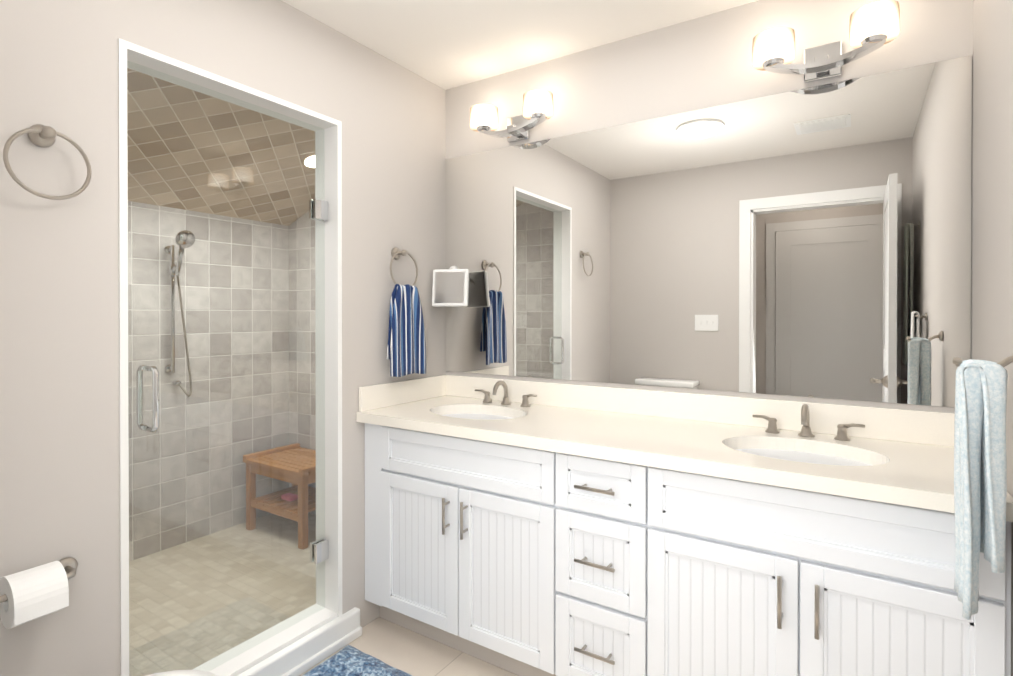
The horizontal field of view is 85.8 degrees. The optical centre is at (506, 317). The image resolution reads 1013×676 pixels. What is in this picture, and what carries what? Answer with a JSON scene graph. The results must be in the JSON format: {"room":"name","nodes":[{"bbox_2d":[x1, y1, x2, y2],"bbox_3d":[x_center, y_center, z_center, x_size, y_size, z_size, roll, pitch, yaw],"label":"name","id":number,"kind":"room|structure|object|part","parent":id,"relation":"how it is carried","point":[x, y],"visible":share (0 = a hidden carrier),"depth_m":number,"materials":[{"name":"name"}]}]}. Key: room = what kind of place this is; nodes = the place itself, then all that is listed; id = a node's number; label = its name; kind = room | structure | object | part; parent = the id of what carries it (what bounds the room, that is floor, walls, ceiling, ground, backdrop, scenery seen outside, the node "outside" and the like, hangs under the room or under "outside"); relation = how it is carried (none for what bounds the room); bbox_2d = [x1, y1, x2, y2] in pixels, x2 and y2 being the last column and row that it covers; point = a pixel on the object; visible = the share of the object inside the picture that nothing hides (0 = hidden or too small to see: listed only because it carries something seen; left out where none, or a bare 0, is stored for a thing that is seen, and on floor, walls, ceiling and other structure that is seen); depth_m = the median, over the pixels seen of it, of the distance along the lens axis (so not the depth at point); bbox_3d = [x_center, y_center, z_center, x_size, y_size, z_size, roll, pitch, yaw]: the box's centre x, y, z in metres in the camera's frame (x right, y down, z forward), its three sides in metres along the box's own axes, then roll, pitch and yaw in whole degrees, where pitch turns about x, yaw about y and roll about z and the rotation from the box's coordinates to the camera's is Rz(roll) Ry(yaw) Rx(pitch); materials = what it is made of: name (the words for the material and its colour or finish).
{"room":"bathroom","nodes":[
{"label":"bathroom","id":0,"kind":"room"},
{"bbox_2d":[128,201,288,560],"bbox_3d":[-1.951,0.024,2.835,0.100,2.500,2.040,0,0,33],"label":"wall","id":1,"kind":"structure","parent":0,"point":[205,319],"depth_m":3.10,"materials":[{"name":"tile"}]},
{"bbox_2d":[164,230,194,396],"bbox_3d":[-1.732,-0.013,2.898,0.197,0.885,0.120,0,0,33],"label":"shower","id":2,"kind":"object","parent":1,"relation":"attached to","point":[168,368],"depth_m":2.91,"materials":[{"name":"silver metal"}]},
{"bbox_2d":[127,68,314,225],"bbox_3d":[-1.376,-0.887,2.448,1.280,0.586,1.820,0,0,33],"label":"ceiling","id":3,"kind":"structure","parent":0,"point":[189,137],"depth_m":2.66,"materials":[{"name":"tile"}]},
{"bbox_2d":[304,156,314,166],"bbox_3d":[-1.031,-0.845,2.952,0.112,0.044,0.120,0,0,33],"label":"ceiling spotlight","id":4,"kind":"object","parent":3,"relation":"attached to","point":[309,162],"depth_m":2.93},
{"bbox_2d":[129,513,315,675],"bbox_3d":[-1.376,1.291,2.459,1.280,0.090,1.820,0,0,33],"label":"floor","id":5,"kind":"structure","parent":0,"point":[215,635],"depth_m":2.47,"materials":[{"name":"tile"}]},
{"bbox_2d":[243,443,315,548],"bbox_3d":[-1.216,1.024,3.205,0.550,0.436,0.370,0,0,33],"label":"shower bench","id":6,"kind":"object","parent":5,"relation":"on","point":[284,462],"depth_m":3.13,"materials":[{"name":"brown wood"}]},
{"bbox_2d":[0,0,445,675],"bbox_3d":[-0.905,0.079,1.883,0.130,2.400,2.510,0,0,33],"label":"wall","id":7,"kind":"structure","parent":0,"point":[59,399],"depth_m":1.47,"materials":[{"name":"grey paint"}]},
{"bbox_2d":[0,557,77,628],"bbox_3d":[-1.149,0.654,1.265,0.128,0.116,0.297,0,0,33],"label":"toilet paper holder","id":8,"kind":"object","parent":7,"relation":"attached to","point":[30,594],"visible":1,"depth_m":1.26,"materials":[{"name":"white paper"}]},
{"bbox_2d":[3,124,91,199],"bbox_3d":[-1.134,-0.384,1.343,0.063,0.192,0.174,0,0,33],"label":"towel ring","id":9,"kind":"object","parent":7,"relation":"attached to","point":[41,135],"visible":1,"depth_m":1.34,"materials":[{"name":"silver metal"}]},
{"bbox_2d":[127,62,324,675],"bbox_3d":[-0.917,0.204,1.865,0.010,1.898,0.714,0,0,33],"label":"door glass","id":10,"kind":"object","parent":7,"relation":"attached to","point":[272,236],"visible":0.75,"depth_m":1.82,"materials":[{"name":"clear glass"}]},
{"bbox_2d":[136,365,158,432],"bbox_3d":[-1.070,0.240,1.627,0.115,0.195,0.016,0,0,33],"label":"door pull","id":11,"kind":"object","parent":10,"relation":"attached to","point":[139,381],"visible":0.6,"depth_m":1.61,"materials":[{"name":"silver metal"}]},
{"bbox_2d":[309,199,328,563],"bbox_3d":[-0.737,0.248,2.144,0.040,1.424,0.061,0,0,33],"label":"shower door hinges","id":12,"kind":"object","parent":10,"relation":"attached to","point":[320,550],"visible":0.85,"depth_m":2.13,"materials":[{"name":"silver metal"}]},
{"bbox_2d":[118,38,341,675],"bbox_3d":[-0.914,0.254,1.865,0.135,2.050,0.770,0,0,33],"label":"trim","id":13,"kind":"structure","parent":7,"relation":"attached to","point":[138,56],"depth_m":2.14,"materials":[{"name":"white paint"}]},
{"bbox_2d":[192,604,337,675],"bbox_3d":[-0.916,1.220,1.871,0.130,0.118,0.730,0,0,33],"label":"sill","id":14,"kind":"structure","parent":7,"relation":"attached to","point":[274,642],"depth_m":1.95,"materials":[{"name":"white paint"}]},
{"bbox_2d":[237,607,361,675],"bbox_3d":[-1.016,1.228,1.555,0.045,0.105,1.550,0,0,33],"label":"trim","id":15,"kind":"structure","parent":7,"relation":"attached to","point":[299,657],"depth_m":2.00,"materials":[{"name":"white paint"}]},
{"bbox_2d":[359,374,447,409],"bbox_3d":[-0.449,0.331,2.449,0.019,0.100,0.543,0,0,33],"label":"backsplash","id":16,"kind":"structure","parent":7,"relation":"attached to","point":[372,397],"depth_m":2.41,"materials":[{"name":"beige stone"}]},
{"bbox_2d":[386,247,425,376],"bbox_3d":[-0.452,-0.030,2.381,0.088,0.561,0.212,0,0,33],"label":"towel ring","id":17,"kind":"object","parent":7,"relation":"attached to","point":[406,348],"visible":1,"depth_m":2.35,"materials":[{"name":"blue fabric"}]},
{"bbox_2d":[289,211,315,514],"bbox_3d":[-0.851,0.022,3.269,1.280,2.500,0.120,0,0,33],"label":"wall","id":18,"kind":"structure","parent":0,"point":[302,373],"depth_m":3.49,"materials":[{"name":"tile"}]},
{"bbox_2d":[300,617,518,675],"bbox_3d":[-0.331,1.315,0.675,2.150,0.060,3.450,0,0,33],"label":"floor","id":19,"kind":"structure","parent":0,"point":[406,650],"depth_m":2.07,"materials":[{"name":"beige tile"}]},
{"bbox_2d":[145,670,217,675],"bbox_3d":[-0.845,0.884,0.936,0.440,0.800,0.729,0,0,33],"label":"toilet","id":20,"kind":"object","parent":19,"relation":"on","point":[187,673],"visible":1,"depth_m":1.24,"materials":[{"name":"white ceramic"}]},
{"bbox_2d":[302,645,411,675],"bbox_3d":[-0.620,1.266,1.699,0.454,0.027,0.725,0,0,33],"label":"bath mat","id":21,"kind":"object","parent":19,"relation":"on","point":[348,660],"visible":1,"depth_m":1.97,"materials":[{"name":"blue fabric"}]},
{"bbox_2d":[356,418,1012,675],"bbox_3d":[0.382,0.851,1.919,1.994,0.855,0.576,0,0,33],"label":"bathroom vanity","id":22,"kind":"object","parent":19,"relation":"on","point":[526,528],"depth_m":1.59,"materials":[{"name":"white wood"}]},
{"bbox_2d":[356,394,1012,513],"bbox_3d":[0.383,0.404,1.918,1.994,0.040,0.572,0,0,33],"label":"countertop","id":23,"kind":"structure","parent":22,"relation":"on","point":[646,437],"depth_m":1.71,"materials":[{"name":"beige stone"}]},
{"bbox_2d":[444,410,515,421],"bbox_3d":[-0.119,0.490,2.229,0.438,0.160,0.318,0,0,33],"label":"sink","id":24,"kind":"object","parent":23,"relation":"in","point":[492,414],"depth_m":2.37,"materials":[{"name":"white ceramic"}]},
{"bbox_2d":[472,378,539,405],"bbox_3d":[-0.023,0.327,2.377,0.322,0.109,0.124,0,0,33],"label":"faucet","id":25,"kind":"object","parent":23,"relation":"on","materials":[{"name":"silver metal"}]},
{"bbox_2d":[732,442,879,469],"bbox_3d":[0.861,0.494,1.598,0.438,0.160,0.318,0,0,33],"label":"sink","id":26,"kind":"object","parent":23,"relation":"in","point":[752,447],"depth_m":1.68,"materials":[{"name":"white ceramic"}]},
{"bbox_2d":[752,402,867,441],"bbox_3d":[0.957,0.330,1.746,0.322,0.109,0.124,0,0,33],"label":"faucet","id":27,"kind":"object","parent":23,"relation":"on","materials":[{"name":"silver metal"}]},
{"bbox_2d":[282,0,758,89],"bbox_3d":[-0.353,-1.155,0.748,2.280,0.080,3.570,0,0,33],"label":"ceiling","id":28,"kind":"structure","parent":0,"point":[446,44],"depth_m":2.10,"materials":[{"name":"white paint"}]},
{"bbox_2d":[446,0,972,412],"bbox_3d":[0.635,0.078,2.169,2.150,2.400,0.120,0,0,33],"label":"wall","id":29,"kind":"structure","parent":0,"point":[697,63],"depth_m":2.05,"materials":[{"name":"grey paint"}]},
{"bbox_2d":[470,89,552,142],"bbox_3d":[0.020,-0.869,2.401,0.410,0.151,0.144,0,0,33],"label":"sconce","id":30,"kind":"object","parent":29,"relation":"attached to","point":[538,107],"visible":1,"depth_m":2.38,"materials":[{"name":"white glass"}]},
{"bbox_2d":[448,375,954,445],"bbox_3d":[0.533,0.333,2.151,1.994,0.100,0.019,0,0,33],"label":"backsplash","id":31,"kind":"structure","parent":29,"relation":"attached to","point":[901,425],"depth_m":1.97,"materials":[{"name":"beige stone"}]},
{"bbox_2d":[432,55,971,406],"bbox_3d":[0.497,-0.255,2.091,1.992,1.043,0.154,0,0,33],"label":"wall mirror","id":32,"kind":"object","parent":29,"relation":"attached to","point":[814,241],"depth_m":1.96,"materials":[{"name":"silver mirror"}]},
{"bbox_3d":[-0.264,-0.140,2.529,0.144,0.144,0.002,0,-6,15],"label":"magnifying mirror glass","id":33,"kind":"part","parent":32,"relation":"part of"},
{"bbox_3d":[-0.261,-0.139,2.541,0.176,0.176,0.024,0,-6,15],"label":"frame","id":34,"kind":"part","parent":32,"relation":"part of","materials":[{"name":"white plastic"}]},
{"bbox_2d":[752,0,899,82],"bbox_3d":[1.017,-0.865,1.760,0.410,0.151,0.144,0,0,33],"label":"sconce","id":35,"kind":"object","parent":29,"relation":"attached to","point":[873,26],"visible":1,"depth_m":1.75,"materials":[{"name":"white glass"}]},
{"bbox_2d":[972,0,1012,675],"bbox_3d":[0.829,0.086,0.623,0.150,2.400,2.270,0,0,33],"label":"wall","id":36,"kind":"structure","parent":0,"point":[992,264],"depth_m":1.36,"materials":[{"name":"grey paint"}]},
{"bbox_2d":[952,356,1012,619],"bbox_3d":[0.972,0.323,1.098,0.119,0.529,0.155,0,0,33],"label":"towel","id":37,"kind":"object","parent":36,"relation":"attached to","point":[980,477],"visible":1,"depth_m":1.07,"materials":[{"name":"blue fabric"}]}
]}

